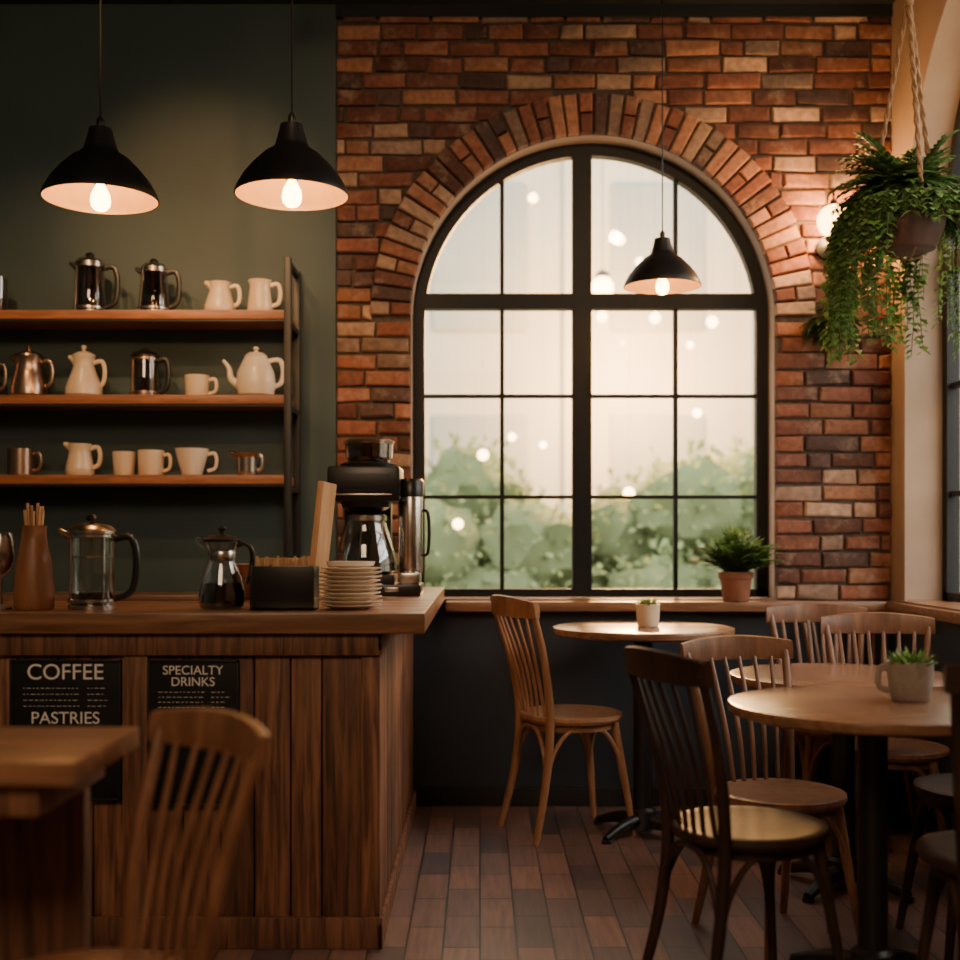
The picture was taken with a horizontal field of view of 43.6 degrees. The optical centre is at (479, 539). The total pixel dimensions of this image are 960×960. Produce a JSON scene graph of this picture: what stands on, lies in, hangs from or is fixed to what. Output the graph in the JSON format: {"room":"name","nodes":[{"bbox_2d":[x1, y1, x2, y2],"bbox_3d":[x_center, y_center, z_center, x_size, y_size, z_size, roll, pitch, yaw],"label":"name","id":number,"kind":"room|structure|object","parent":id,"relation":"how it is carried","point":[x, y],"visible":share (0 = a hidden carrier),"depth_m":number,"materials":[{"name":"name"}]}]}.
{"room":"cafe","nodes":[
{"label":"cafe","id":0,"kind":"room"},
{"bbox_2d":[0,4,892,789],"bbox_3d":[-0.370,-0.560,5.108,4.160,3.320,0.284,0,0,0],"label":"wall","id":1,"kind":"structure","parent":0,"point":[413,106],"depth_m":4.97,"materials":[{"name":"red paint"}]},
{"bbox_2d":[413,144,767,596],"bbox_3d":[0.470,-0.721,5.124,1.510,1.928,0.052,0,0,0],"label":"window","id":2,"kind":"structure","parent":1,"relation":"in","point":[581,301],"depth_m":5.10,"materials":[{"name":"paint"}]},
{"bbox_2d":[415,788,889,805],"bbox_3d":[0.713,1.062,4.964,1.966,0.075,0.018,0,0,0],"label":"baseboard","id":3,"kind":"structure","parent":1,"relation":"attached to","point":[424,796],"depth_m":4.96,"materials":[{"name":"black wood"}]},
{"bbox_2d":[444,597,896,611],"bbox_3d":[0.712,0.268,4.992,1.994,0.048,0.215,0,0,0],"label":"windowsill","id":4,"kind":"structure","parent":1,"relation":"attached to","point":[451,606],"depth_m":4.89,"materials":[{"name":"brown wood"}]},
{"bbox_2d":[687,525,785,600],"bbox_3d":[1.037,0.091,4.875,0.393,0.317,0.247,0,0,11],"label":"potted fern","id":5,"kind":"object","parent":4,"relation":"on","point":[735,556],"visible":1,"depth_m":4.87,"materials":[{"name":"green plant"}]},
{"bbox_2d":[816,189,843,257],"bbox_3d":[1.435,-1.300,4.888,0.132,0.270,0.169,0,0,0],"label":"wall sconce","id":6,"kind":"object","parent":1,"relation":"attached to","point":[824,219],"visible":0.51,"depth_m":4.85,"materials":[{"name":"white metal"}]},
{"bbox_2d":[798,299,867,348],"bbox_3d":[1.452,-0.880,4.876,0.290,0.185,0.189,0,0,0],"label":"wall planter","id":7,"kind":"object","parent":1,"relation":"attached to","point":[818,323],"visible":0.31,"depth_m":4.91,"materials":[{"name":"plant"}]},
{"bbox_2d":[0,0,895,3],"bbox_3d":[-0.295,-2.270,1.075,4.510,0.100,8.350,0,0,0],"label":"ceiling","id":8,"kind":"structure","parent":0,"point":[1,1],"depth_m":4.95,"materials":[{"name":"black metal"}]},
{"bbox_2d":[40,0,158,214],"bbox_3d":[-1.170,-1.615,3.700,0.351,1.208,0.351,0,0,0],"label":"pendant lamp","id":9,"kind":"object","parent":8,"relation":"hanging from","point":[96,178],"visible":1,"depth_m":3.67,"materials":[{"name":"black metal"}]},
{"bbox_2d":[234,0,348,210],"bbox_3d":[-0.580,-1.621,3.700,0.351,1.196,0.351,0,0,0],"label":"pendant lamp","id":10,"kind":"object","parent":8,"relation":"hanging from","point":[289,175],"visible":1,"depth_m":3.67,"materials":[{"name":"black metal"}]},
{"bbox_2d":[624,0,701,294],"bbox_3d":[0.684,-1.569,4.500,0.290,1.301,0.290,0,0,0],"label":"pendant lamp","id":11,"kind":"object","parent":8,"relation":"hanging from","point":[662,272],"visible":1,"depth_m":4.46,"materials":[{"name":"black metal"}]},
{"bbox_2d":[818,0,959,367],"bbox_3d":[1.447,-1.421,4.221,0.486,1.597,0.562,0,0,0],"label":"hanging plant","id":12,"kind":"object","parent":8,"relation":"hanging from","point":[902,209],"visible":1,"depth_m":4.15,"materials":[{"name":"green plant"}]},
{"bbox_2d":[144,806,957,959],"bbox_3d":[-0.295,1.125,1.075,4.510,0.050,8.350,0,0,0],"label":"floor","id":13,"kind":"structure","parent":0,"point":[470,886],"depth_m":3.64,"materials":[{"name":"brown wood"}]},
{"bbox_2d":[0,727,139,959],"bbox_3d":[-0.999,0.725,2.070,0.722,0.750,0.370,0,0,0],"label":"cafe table","id":14,"kind":"object","parent":13,"relation":"on","point":[47,774],"visible":1,"depth_m":2.20,"materials":[{"name":"brown wood"}]},
{"bbox_2d":[29,707,268,959],"bbox_3d":[-0.587,0.696,1.900,0.441,0.814,0.365,0,0,-42],"label":"dining chair","id":15,"kind":"object","parent":13,"relation":"on","point":[228,732],"visible":1,"depth_m":2.01,"materials":[{"name":"brown wood"}]},
{"bbox_2d":[0,257,300,557],"bbox_3d":[-1.518,-0.005,4.833,1.553,2.210,0.264,0,0,0],"label":"shelving unit","id":16,"kind":"object","parent":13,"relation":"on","point":[9,319],"visible":0.84,"depth_m":4.72,"materials":[{"name":"brown wood"}]},
{"bbox_2d":[0,363,6,390],"bbox_3d":[-1.980,-0.651,4.824,0.121,0.160,0.100,0,0,34],"label":"mug","id":17,"kind":"object","parent":16,"relation":"on","point":[3,365],"visible":1,"depth_m":4.83,"materials":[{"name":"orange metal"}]},
{"bbox_2d":[0,276,7,309],"bbox_3d":[-1.948,-0.981,4.830,0.090,0.150,0.090,0,0,0],"label":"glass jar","id":18,"kind":"object","parent":16,"relation":"on","point":[3,280],"visible":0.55,"depth_m":4.81,"materials":[{"name":"clear glass"}]},
{"bbox_2d":[7,448,42,474],"bbox_3d":[-1.839,-0.311,4.824,0.124,0.110,0.104,0,0,35],"label":"mug","id":19,"kind":"object","parent":16,"relation":"on","point":[20,461],"visible":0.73,"depth_m":4.79,"materials":[{"name":"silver metal"}]},
{"bbox_2d":[9,345,54,394],"bbox_3d":[-1.812,-0.678,4.833,0.148,0.213,0.140,0,0,-41],"label":"kettle","id":20,"kind":"object","parent":16,"relation":"on","point":[28,377],"visible":0.85,"depth_m":4.79,"materials":[{"name":"orange metal"}]},
{"bbox_2d":[63,442,102,474],"bbox_3d":[-1.603,-0.325,4.834,0.128,0.138,0.114,0,0,-38],"label":"milk jug","id":21,"kind":"object","parent":16,"relation":"on","point":[79,460],"visible":0.89,"depth_m":4.79,"materials":[{"name":"beige ceramic"}]},
{"bbox_2d":[65,345,106,394],"bbox_3d":[-1.594,-0.678,4.830,0.144,0.213,0.144,0,0,-41],"label":"coffee pot","id":22,"kind":"object","parent":16,"relation":"on","point":[83,379],"visible":0.88,"depth_m":4.79,"materials":[{"name":"beige ceramic"}]},
{"bbox_2d":[69,252,119,309],"bbox_3d":[-1.557,-1.031,4.822,0.180,0.251,0.134,0,0,30],"label":"coffee pot","id":23,"kind":"object","parent":16,"relation":"on","point":[89,270],"visible":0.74,"depth_m":4.79,"materials":[{"name":"metal"}]},
{"bbox_2d":[112,451,135,474],"bbox_3d":[-1.433,-0.305,4.830,0.092,0.098,0.092,0,0,0],"label":"ceramic cup","id":24,"kind":"object","parent":16,"relation":"on","point":[123,461],"visible":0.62,"depth_m":4.79,"materials":[{"name":"white ceramic"}]},
{"bbox_2d":[129,348,170,394],"bbox_3d":[-1.336,-0.672,4.822,0.150,0.201,0.121,0,0,32],"label":"press","id":25,"kind":"object","parent":16,"relation":"on","point":[145,362],"visible":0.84,"depth_m":4.79,"materials":[{"name":"silver glass"}]},
{"bbox_2d":[138,449,171,474],"bbox_3d":[-1.317,-0.308,4.825,0.122,0.104,0.104,0,0,36],"label":"coffee mug","id":26,"kind":"object","parent":16,"relation":"on","point":[150,462],"visible":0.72,"depth_m":4.79,"materials":[{"name":"beige ceramic"}]},
{"bbox_2d":[135,259,181,309],"bbox_3d":[-1.302,-1.019,4.823,0.162,0.226,0.138,0,0,35],"label":"coffee pot","id":27,"kind":"object","parent":16,"relation":"on","point":[153,294],"visible":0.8,"depth_m":4.79,"materials":[{"name":"metal"}]},
{"bbox_2d":[175,448,217,474],"bbox_3d":[-1.153,-0.311,4.835,0.152,0.110,0.136,0,0,-38],"label":"cup","id":28,"kind":"object","parent":16,"relation":"on","point":[191,461],"visible":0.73,"depth_m":4.79,"materials":[{"name":"white ceramic"}]},
{"bbox_2d":[184,374,217,394],"bbox_3d":[-1.130,-0.617,4.824,0.121,0.090,0.100,0,0,34],"label":"coffee mug","id":29,"kind":"object","parent":16,"relation":"on","point":[195,384],"visible":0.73,"depth_m":4.79,"materials":[{"name":"beige ceramic"}]},
{"bbox_2d":[204,280,241,309],"bbox_3d":[-1.045,-0.974,4.832,0.128,0.138,0.124,0,0,-42],"label":"pitcher","id":30,"kind":"object","parent":16,"relation":"on","point":[219,297],"visible":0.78,"depth_m":4.79,"materials":[{"name":"ceramic"}]},
{"bbox_2d":[228,451,263,474],"bbox_3d":[-0.940,-0.306,4.828,0.115,0.100,0.110,0,0,-42],"label":"creamer","id":31,"kind":"object","parent":16,"relation":"on","point":[246,461],"visible":0.91,"depth_m":4.80,"materials":[{"name":"metal"}]},
{"bbox_2d":[222,347,283,394],"bbox_3d":[-0.908,-0.674,4.834,0.221,0.205,0.160,0,0,31],"label":"teapot","id":32,"kind":"object","parent":16,"relation":"on","point":[255,374],"visible":0.91,"depth_m":4.78,"materials":[{"name":"white ceramic"}]},
{"bbox_2d":[247,278,282,309],"bbox_3d":[-0.874,-0.975,4.823,0.128,0.138,0.100,0,0,31],"label":"jug","id":33,"kind":"object","parent":16,"relation":"on","point":[259,298],"visible":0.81,"depth_m":4.79,"materials":[{"name":"ceramic"}]},
{"bbox_2d":[0,587,443,948],"bbox_3d":[-1.248,0.647,4.080,2.203,0.905,1.770,0,0,0],"label":"counter","id":34,"kind":"object","parent":13,"relation":"on","point":[317,862],"depth_m":3.24,"materials":[{"name":"brown wood"}]},
{"bbox_2d":[0,533,14,609],"bbox_3d":[-1.348,0.087,3.370,0.080,0.215,0.080,0,0,0],"label":"goblet","id":35,"kind":"object","parent":34,"relation":"on","point":[7,549],"visible":1,"depth_m":3.35,"materials":[{"name":"glass"}]},
{"bbox_2d":[13,503,54,609],"bbox_3d":[-1.252,0.045,3.370,0.110,0.299,0.110,0,0,0],"label":"wooden utensil holder","id":36,"kind":"object","parent":34,"relation":"on","point":[33,587],"visible":1,"depth_m":3.33,"materials":[{"name":"brown wood"}]},
{"bbox_2d":[9,660,121,800],"bbox_3d":[-1.113,0.511,3.226,0.298,0.378,0.018,0,0,0],"label":"chalkboard","id":37,"kind":"object","parent":34,"relation":"attached to","point":[42,693],"visible":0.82,"depth_m":3.22,"materials":[{"name":"black metal"}]},
{"bbox_2d":[57,514,139,610],"bbox_3d":[-1.075,0.061,3.362,0.206,0.266,0.134,0,0,28],"label":"press","id":38,"kind":"object","parent":34,"relation":"on","point":[80,600],"visible":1,"depth_m":3.34,"materials":[{"name":"clear glass"}]},
{"bbox_2d":[3,591,198,600],"bbox_3d":[-1.605,0.650,4.515,1.490,0.900,0.310,0,0,0],"label":"countertop","id":39,"kind":"structure","parent":34,"relation":"attached to","point":[7,595],"depth_m":4.36,"materials":[{"name":"brown wood"}]},
{"bbox_2d":[147,660,238,806],"bbox_3d":[-0.770,0.518,3.226,0.245,0.393,0.018,0,0,0],"label":"chalkboard","id":40,"kind":"object","parent":34,"relation":"attached to","point":[171,684],"visible":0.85,"depth_m":3.22,"materials":[{"name":"black metal"}]},
{"bbox_2d":[198,526,254,609],"bbox_3d":[-0.723,0.077,3.370,0.134,0.234,0.134,0,0,45],"label":"carafe","id":41,"kind":"object","parent":34,"relation":"on","point":[212,595],"visible":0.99,"depth_m":3.33,"materials":[{"name":"clear glass"}]},
{"bbox_2d":[228,563,270,598],"bbox_3d":[-0.720,0.137,3.980,0.230,0.115,0.230,0,0,0],"label":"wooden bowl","id":42,"kind":"object","parent":34,"relation":"on","point":[243,569],"visible":0.23,"depth_m":3.90,"materials":[{"name":"brown wood"}]},
{"bbox_2d":[250,556,318,609],"bbox_3d":[-0.548,0.119,3.370,0.178,0.150,0.110,0,0,0],"label":"box","id":43,"kind":"object","parent":34,"relation":"on","point":[288,584],"visible":1,"depth_m":3.31,"materials":[{"name":"black plastic"}]},
{"bbox_2d":[270,558,300,562],"bbox_3d":[-0.700,0.129,4.250,0.160,0.130,0.160,0,0,0],"label":"sticks","id":44,"kind":"object","parent":34,"relation":"on","point":[270,558],"visible":0.09,"depth_m":4.18,"materials":[{"name":"brown wood"}]},
{"bbox_2d":[310,481,336,598],"bbox_3d":[-0.515,0.002,3.900,0.060,0.381,0.175,0,0,7],"label":"serving board","id":45,"kind":"object","parent":34,"relation":"on","point":[326,492],"visible":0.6,"depth_m":3.86,"materials":[{"name":"brown wood"}]},
{"bbox_2d":[319,561,381,609],"bbox_3d":[-0.365,0.127,3.390,0.180,0.134,0.182,0,0,0],"label":"plate stack","id":46,"kind":"object","parent":34,"relation":"on","point":[350,585],"visible":1,"depth_m":3.33,"materials":[{"name":"beige ceramic"}]},
{"bbox_2d":[327,437,430,595],"bbox_3d":[-0.353,-0.085,4.265,0.358,0.558,0.250,0,0,0],"label":"coffee machine","id":47,"kind":"object","parent":34,"relation":"on","point":[368,484],"visible":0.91,"depth_m":4.21,"materials":[{"name":"black plastic"}]},
{"bbox_2d":[490,594,636,845],"bbox_3d":[0.299,0.653,4.532,0.489,0.900,0.404,0,0,-22],"label":"dining chair","id":48,"kind":"object","parent":13,"relation":"on","point":[567,719],"visible":0.99,"depth_m":4.45,"materials":[{"name":"brown wood"}]},
{"bbox_2d":[552,621,735,844],"bbox_3d":[0.611,0.713,4.500,0.680,0.775,0.680,0,0,0],"label":"round cafe table","id":49,"kind":"object","parent":13,"relation":"on","point":[645,816],"visible":0.7,"depth_m":4.46,"materials":[{"name":"brown wood"}]},
{"bbox_2d":[635,598,661,626],"bbox_3d":[0.632,0.269,4.502,0.115,0.110,0.126,0,0,0],"label":"potted succulent","id":50,"kind":"object","parent":49,"relation":"on","point":[647,612],"visible":1,"depth_m":4.46,"materials":[{"name":"white ceramic"}]},
{"bbox_2d":[623,646,844,959],"bbox_3d":[0.596,0.675,2.844,0.464,0.855,0.383,0,0,-20],"label":"dining chair","id":51,"kind":"object","parent":13,"relation":"on","point":[766,836],"visible":1,"depth_m":2.77,"materials":[{"name":"brown wood"}]},
{"bbox_2d":[680,635,856,959],"bbox_3d":[0.810,0.691,3.342,0.369,0.823,0.446,0,0,-20],"label":"dining chair","id":52,"kind":"object","parent":13,"relation":"on","point":[821,801],"visible":0.66,"depth_m":3.43,"materials":[{"name":"brown wood"}]},
{"bbox_2d":[766,603,891,852],"bbox_3d":[1.292,0.673,4.447,0.385,0.859,0.466,0,0,2],"label":"dining chair","id":53,"kind":"object","parent":13,"relation":"on","point":[795,613],"visible":0.27,"depth_m":4.61,"materials":[{"name":"brown wood"}]},
{"bbox_2d":[730,663,942,903],"bbox_3d":[1.150,0.762,3.800,0.710,0.675,0.710,0,0,0],"label":"round cafe table","id":54,"kind":"object","parent":13,"relation":"on","point":[802,674],"visible":0.41,"depth_m":3.77,"materials":[{"name":"brown wood"}]},
{"bbox_2d":[727,686,950,959],"bbox_3d":[0.965,0.750,2.950,0.700,0.700,0.700,0,0,0],"label":"round cafe table","id":55,"kind":"object","parent":13,"relation":"on","point":[868,713],"visible":0.96,"depth_m":2.92,"materials":[{"name":"brown wood"}]},
{"bbox_2d":[875,646,940,701],"bbox_3d":[1.079,0.331,2.993,0.154,0.136,0.148,0,0,41],"label":"succulent","id":56,"kind":"object","parent":55,"relation":"on","point":[909,676],"visible":1,"depth_m":2.96,"materials":[{"name":"beige ceramic"}]},
{"bbox_2d":[801,612,915,826],"bbox_3d":[1.495,0.678,4.756,0.381,0.850,0.461,0,0,0],"label":"dining chair","id":57,"kind":"object","parent":13,"relation":"on","point":[906,773],"visible":0.08,"depth_m":4.88,"materials":[{"name":"brown wood"}]},
{"bbox_2d":[820,612,949,890],"bbox_3d":[1.357,0.678,3.996,0.381,0.850,0.461,0,0,8],"label":"dining chair","id":58,"kind":"object","parent":13,"relation":"on","point":[918,755],"visible":0.41,"depth_m":4.16,"materials":[{"name":"brown wood"}]},
{"bbox_2d":[895,773,955,959],"bbox_3d":[1.417,0.669,3.252,0.471,0.868,0.390,0,0,-3],"label":"dining chair","id":59,"kind":"object","parent":13,"relation":"on","point":[935,791],"visible":0.73,"depth_m":3.30,"materials":[{"name":"brown wood"}]},
{"bbox_2d":[915,663,959,959],"bbox_3d":[1.125,0.664,2.512,0.394,0.878,0.476,0,0,6],"label":"dining chair","id":60,"kind":"object","parent":13,"relation":"on","point":[939,850],"visible":1,"depth_m":2.49,"materials":[{"name":"brown wood"}]},
{"bbox_2d":[890,0,959,825],"bbox_3d":[1.829,-0.560,1.125,0.262,3.320,8.250,0,0,0],"label":"wall","id":61,"kind":"structure","parent":0,"point":[916,395],"depth_m":4.83,"materials":[{"name":"beige paint"}]},
{"bbox_2d":[888,789,952,833],"bbox_3d":[1.688,1.062,0.975,0.017,0.075,7.950,0,0,0],"label":"baseboard","id":62,"kind":"structure","parent":61,"relation":"attached to","point":[897,802],"depth_m":4.76,"materials":[{"name":"black wood"}]},
{"bbox_2d":[886,601,959,624],"bbox_3d":[1.750,0.268,3.830,0.200,0.048,2.100,0,0,0],"label":"trim","id":63,"kind":"structure","parent":61,"relation":"attached to","point":[943,611],"depth_m":4.49,"materials":[{"name":"brown wood"}]},
{"bbox_2d":[942,99,959,602],"bbox_3d":[1.884,-0.953,3.830,0.052,2.391,1.996,0,0,0],"label":"window","id":64,"kind":"structure","parent":61,"relation":"in","point":[950,370],"depth_m":4.78,"materials":[{"name":"paint"}]},
{"label":"outside","id":65,"kind":"structure","parent":0,"visible":0},
{"bbox_2d":[592,160,612,292],"bbox_3d":[0.980,-3.428,9.600,0.170,2.985,0.170,0,0,0],"label":"lantern","id":66,"kind":"object","parent":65,"point":[602,284],"visible":0.8,"depth_m":9.55,"materials":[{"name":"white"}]},
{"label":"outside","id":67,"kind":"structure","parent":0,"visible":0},
{"bbox_3d":[1.000,1.150,4.000,30.000,0.100,24.000,0,0,0],"label":"ground","id":68,"kind":"structure","parent":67,"visible":0},
{"bbox_2d":[425,432,753,587],"bbox_3d":[2.749,0.165,6.660,5.869,2.167,11.482,0,0,-36],"label":"shrubs","id":69,"kind":"object","parent":68,"relation":"on","point":[632,539],"visible":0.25,"depth_m":9.08,"materials":[{"name":"green plant"}]},
{"bbox_2d":[425,159,753,568],"bbox_3d":[1.000,-3.400,11.970,26.000,9.000,1.060,0,0,0],"label":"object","id":70,"kind":"object","parent":68,"relation":"on","point":[632,354],"visible":0.2,"depth_m":11.50,"materials":[{"name":"white"}]},
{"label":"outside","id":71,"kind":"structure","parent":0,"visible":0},
{"bbox_2d":[453,519,462,528],"label":"string lights","id":72,"kind":"object","parent":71,"point":[457,523],"depth_m":7.58,"materials":[{"name":"white"}]},
{"bbox_2d":[478,450,487,459],"label":"string lights","id":73,"kind":"object","parent":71,"point":[482,454],"depth_m":7.98,"materials":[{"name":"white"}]},
{"bbox_2d":[508,433,515,440],"label":"string lights","id":74,"kind":"object","parent":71,"point":[511,436],"depth_m":8.18,"materials":[{"name":"white"}]},
{"bbox_2d":[528,193,537,202],"label":"string lights","id":75,"kind":"object","parent":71,"point":[532,197],"depth_m":7.98,"materials":[{"name":"white"}]},
{"bbox_2d":[539,441,546,448],"label":"string lights","id":76,"kind":"object","parent":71,"point":[542,444],"depth_m":7.99,"materials":[{"name":"white"}]},
{"bbox_2d":[597,312,606,321],"label":"string lights","id":77,"kind":"object","parent":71,"point":[601,316],"depth_m":7.48,"materials":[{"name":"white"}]},
{"bbox_2d":[615,235,624,244],"label":"string lights","id":78,"kind":"object","parent":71,"point":[619,239],"depth_m":7.98,"materials":[{"name":"white"}]},
{"bbox_2d":[623,487,634,494],"label":"string lights","id":79,"kind":"object","parent":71,"point":[628,491],"depth_m":7.57,"materials":[{"name":"white"}]},
{"bbox_2d":[636,258,642,264],"label":"string lights","id":80,"kind":"object","parent":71,"point":[638,260],"depth_m":8.38,"materials":[{"name":"white"}]},
{"bbox_2d":[650,312,659,323],"label":"string lights","id":81,"kind":"object","parent":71,"point":[654,317],"depth_m":7.48,"materials":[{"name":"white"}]},
{"bbox_2d":[686,341,693,348],"label":"string lights","id":82,"kind":"object","parent":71,"point":[689,344],"depth_m":8.28,"materials":[{"name":"white"}]},
{"bbox_2d":[692,408,701,417],"label":"string lights","id":83,"kind":"object","parent":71,"point":[696,412],"depth_m":7.78,"materials":[{"name":"white"}]},
{"bbox_2d":[706,316,717,327],"label":"string lights","id":84,"kind":"object","parent":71,"point":[711,321],"depth_m":7.48,"materials":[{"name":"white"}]}
]}

